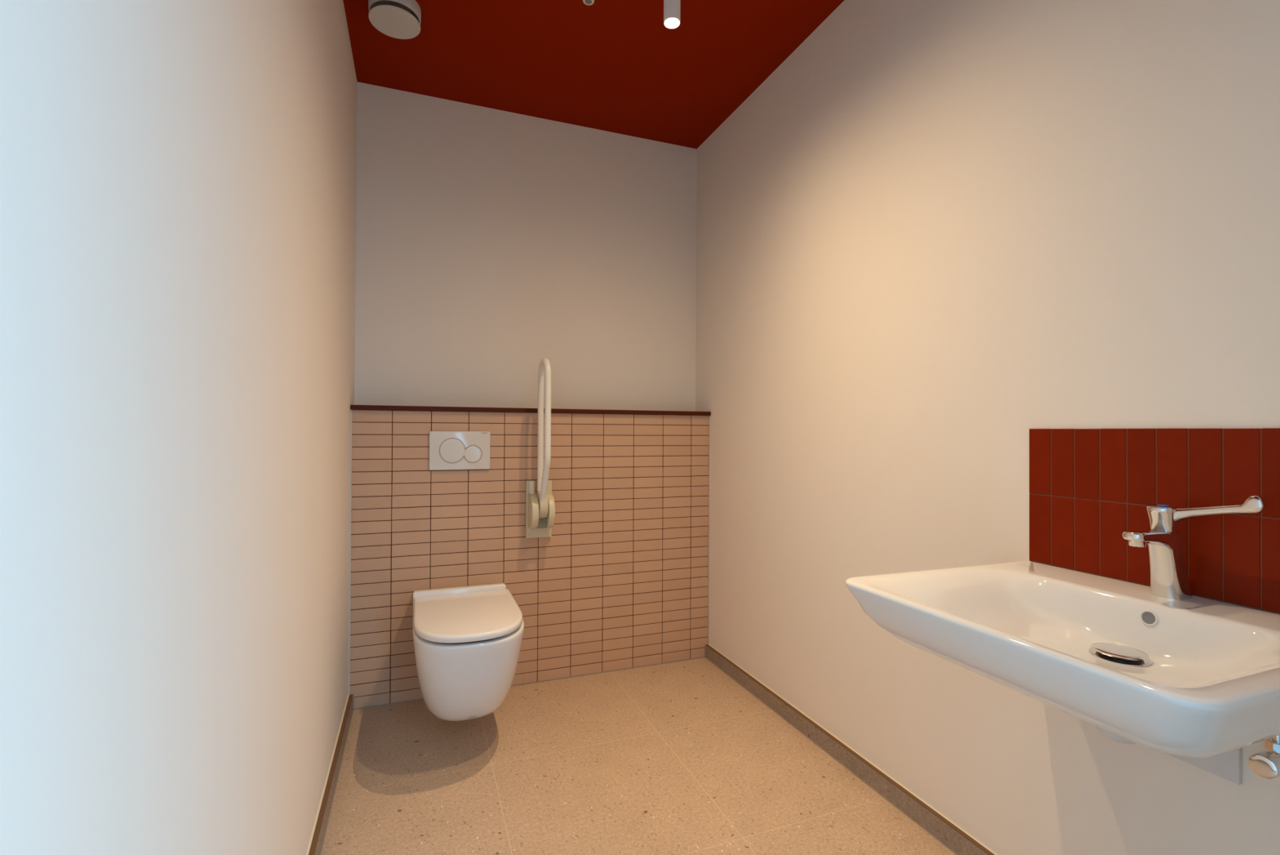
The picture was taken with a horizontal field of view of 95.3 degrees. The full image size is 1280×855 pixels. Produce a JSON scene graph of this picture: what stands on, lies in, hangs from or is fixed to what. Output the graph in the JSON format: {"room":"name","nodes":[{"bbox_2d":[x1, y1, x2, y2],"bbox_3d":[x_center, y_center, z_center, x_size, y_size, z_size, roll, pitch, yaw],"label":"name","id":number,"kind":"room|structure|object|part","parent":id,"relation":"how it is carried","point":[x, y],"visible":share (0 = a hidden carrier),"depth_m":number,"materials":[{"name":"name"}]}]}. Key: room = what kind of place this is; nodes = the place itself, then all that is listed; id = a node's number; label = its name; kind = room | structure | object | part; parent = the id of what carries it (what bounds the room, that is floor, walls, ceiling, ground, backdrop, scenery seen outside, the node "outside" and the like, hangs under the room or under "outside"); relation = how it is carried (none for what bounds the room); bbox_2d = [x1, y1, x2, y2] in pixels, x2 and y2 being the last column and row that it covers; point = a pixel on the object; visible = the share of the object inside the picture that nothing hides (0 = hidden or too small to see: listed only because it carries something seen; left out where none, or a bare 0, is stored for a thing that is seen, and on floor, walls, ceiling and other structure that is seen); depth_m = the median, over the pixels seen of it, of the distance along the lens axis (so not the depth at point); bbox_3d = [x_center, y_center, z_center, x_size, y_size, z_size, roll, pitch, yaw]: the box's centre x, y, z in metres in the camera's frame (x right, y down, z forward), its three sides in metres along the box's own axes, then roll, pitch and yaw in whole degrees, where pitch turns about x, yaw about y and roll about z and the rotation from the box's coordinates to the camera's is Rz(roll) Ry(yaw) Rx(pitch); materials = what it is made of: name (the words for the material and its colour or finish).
{"room":"public restroom","nodes":[
{"label":"public restroom","id":0,"kind":"room"},
{"bbox_2d":[0,0,357,854],"bbox_3d":[-0.757,-0.180,1.121,0.120,2.590,3.035,0,0,-21],"label":"wall","id":1,"kind":"structure","parent":0,"point":[178,178],"depth_m":0.63,"materials":[{"name":"paint"}]},
{"bbox_2d":[306,693,353,854],"bbox_3d":[-0.681,1.083,1.092,0.018,0.063,2.619,0,0,-21],"label":"baseboard","id":2,"kind":"structure","parent":1,"relation":"attached to","point":[316,840],"depth_m":1.74,"materials":[{"name":"stone"}]},
{"bbox_2d":[354,81,697,411],"bbox_3d":[-0.473,-0.761,2.804,1.604,1.400,0.100,0,0,-21],"label":"wall","id":3,"kind":"structure","parent":0,"point":[491,244],"depth_m":2.71,"materials":[{"name":"paint"}]},
{"bbox_2d":[349,409,708,708],"bbox_3d":[-0.433,0.531,2.676,1.597,1.193,0.155,0,0,-21],"label":"tiled wall","id":4,"kind":"structure","parent":0,"point":[620,580],"depth_m":2.60,"materials":[{"name":"tile"}]},
{"bbox_2d":[429,431,490,470],"bbox_3d":[-0.759,0.097,2.463,0.246,0.162,0.013,0,0,-21],"label":"flush plate","id":5,"kind":"object","parent":4,"relation":"attached to","point":[448,450],"visible":1,"depth_m":2.46,"materials":[{"name":"white plastic"}]},
{"bbox_2d":[412,582,524,720],"bbox_3d":[-0.636,0.814,2.132,0.366,0.383,0.706,0,0,-21],"label":"toilet","id":6,"kind":"object","parent":4,"relation":"attached to","point":[467,640],"visible":1,"depth_m":1.89,"materials":[{"name":"white ceramic"}]},
{"bbox_3d":[-0.598,0.652,2.030,0.355,0.024,0.488,0,0,-21],"label":"lid","id":7,"kind":"part","parent":6,"relation":"part of","materials":[{"name":"white plastic"}]},
{"bbox_3d":[-0.603,0.669,2.042,0.336,0.009,0.476,0,0,-21],"label":"seat","id":8,"kind":"part","parent":6,"relation":"part of","materials":[{"name":"grey plastic"}]},
{"bbox_2d":[347,409,710,694],"bbox_3d":[-0.406,0.500,2.602,1.604,1.130,0.004,0,0,-21],"label":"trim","id":9,"kind":"structure","parent":4,"relation":"attached to","point":[350,470],"depth_m":2.32,"materials":[{"name":"beige plastic"}]},
{"bbox_2d":[350,404,711,415],"bbox_3d":[-0.428,-0.074,2.673,1.602,0.018,0.170,0,0,-21],"label":"trim","id":10,"kind":"structure","parent":4,"relation":"on","point":[352,406],"depth_m":2.54,"materials":[{"name":"brown"}]},
{"bbox_2d":[525,357,555,537],"bbox_3d":[-0.412,0.094,2.489,0.112,0.780,0.213,0,0,-21],"label":"grab bar","id":11,"kind":"object","parent":4,"relation":"attached to","point":[540,505],"visible":1,"depth_m":2.50,"materials":[{"name":"beige plastic"}]},
{"bbox_3d":[-0.447,0.359,2.577,0.112,0.250,0.022,0,0,-21],"label":"wall plate","id":12,"kind":"part","parent":11,"relation":"part of","materials":[{"name":"beige plastic"}]},
{"bbox_2d":[342,0,844,149],"bbox_3d":[0.058,-1.519,1.430,2.004,0.100,3.055,0,0,-21],"label":"ceiling","id":13,"kind":"structure","parent":0,"point":[615,66],"depth_m":2.30,"materials":[{"name":"red paint"}]},
{"bbox_2d":[368,0,421,39],"bbox_3d":[-0.854,-1.438,2.033,0.170,0.061,0.170,0,0,-21],"label":"ceiling vent","id":14,"kind":"object","parent":13,"relation":"attached to","point":[396,19],"visible":1,"depth_m":2.02,"materials":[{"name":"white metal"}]},
{"bbox_2d":[582,0,594,5],"bbox_3d":[-0.177,-1.462,2.001,0.040,0.009,0.040,0,0,-21],"label":"sensor","id":15,"kind":"object","parent":13,"relation":"attached to","point":[588,2],"visible":1,"depth_m":2.00,"materials":[{"name":"white plastic"}]},
{"bbox_2d":[663,0,680,29],"bbox_3d":[0.100,-1.363,1.821,0.052,0.205,0.052,0,0,-21],"label":"ceiling spotlight","id":16,"kind":"object","parent":13,"relation":"attached to","point":[672,8],"visible":1,"depth_m":1.80,"materials":[{"name":"white metal"}]},
{"bbox_2d":[320,657,955,854],"bbox_3d":[0.045,1.171,1.410,2.004,0.100,3.055,0,0,-21],"label":"floor","id":17,"kind":"structure","parent":0,"point":[677,757],"depth_m":1.85,"materials":[{"name":"stone"}]},
{"bbox_2d":[695,0,1279,854],"bbox_3d":[0.853,-0.168,1.737,0.120,2.590,3.035,0,0,-21],"label":"wall","id":18,"kind":"structure","parent":0,"point":[936,234],"depth_m":1.53,"materials":[{"name":"paint"}]},
{"bbox_2d":[320,644,958,854],"bbox_3d":[0.056,1.091,1.386,1.568,0.060,2.601,0,0,-21],"label":"trim","id":19,"kind":"structure","parent":18,"relation":"attached to","point":[938,839],"depth_m":2.31,"materials":[{"name":"beige plastic"}]},
{"bbox_2d":[705,644,997,854],"bbox_3d":[0.800,1.095,1.659,0.018,0.063,2.619,0,0,-21],"label":"baseboard","id":20,"kind":"structure","parent":18,"relation":"attached to","point":[948,832],"depth_m":1.86,"materials":[{"name":"stone"}]},
{"bbox_2d":[844,560,1279,757],"bbox_3d":[0.768,0.383,1.020,0.542,0.144,0.606,0,0,-21],"label":"washbasin","id":21,"kind":"object","parent":18,"relation":"attached to","point":[1197,677],"visible":1,"depth_m":0.96,"materials":[{"name":"white ceramic"}]},
{"bbox_2d":[1096,725,1135,743],"bbox_3d":[0.915,0.506,1.051,0.226,0.082,0.067,0,0,-21],"label":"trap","id":22,"kind":"object","parent":21,"relation":"attached to","point":[1108,734],"visible":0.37,"depth_m":1.00,"materials":[{"name":"white plastic"}]},
{"bbox_2d":[1122,494,1266,599],"bbox_3d":[0.967,0.212,1.017,0.152,0.201,0.162,0,0,-21],"label":"tap","id":23,"kind":"object","parent":21,"relation":"on","point":[1169,579],"visible":1,"depth_m":1.06,"materials":[{"name":"silver metal"}]},
{"bbox_3d":[0.987,0.151,1.024,0.049,0.080,0.160,0,0,-21],"label":"lever","id":24,"kind":"part","parent":23,"relation":"part of","materials":[{"name":"silver metal"}]},
{"bbox_2d":[1029,427,1279,613],"bbox_3d":[1.038,0.157,1.069,0.008,0.311,0.656,0,0,-21],"label":"tile backsplash","id":25,"kind":"structure","parent":18,"relation":"attached to","point":[1088,487],"depth_m":1.14,"materials":[{"name":"red tile"}]},
{"bbox_2d":[1164,746,1241,784],"bbox_3d":[1.013,0.530,1.124,0.010,0.192,0.218,0,0,-21],"label":"access panel","id":26,"kind":"object","parent":18,"relation":"attached to","point":[1228,765],"visible":0.22,"depth_m":1.04,"materials":[{"name":"white"}]},
{"bbox_2d":[1248,734,1279,778],"bbox_3d":[1.038,0.514,0.950,0.087,0.112,0.054,0,0,-21],"label":"angle valve","id":27,"kind":"object","parent":18,"relation":"attached to","point":[1266,764],"visible":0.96,"depth_m":0.94,"materials":[{"name":"silver metal"}]},
{"bbox_3d":[1.012,0.543,0.940,0.031,0.035,0.035,0,0,-21],"label":"valve handle","id":28,"kind":"part","parent":27,"relation":"part of","materials":[{"name":"silver metal"}]}
]}

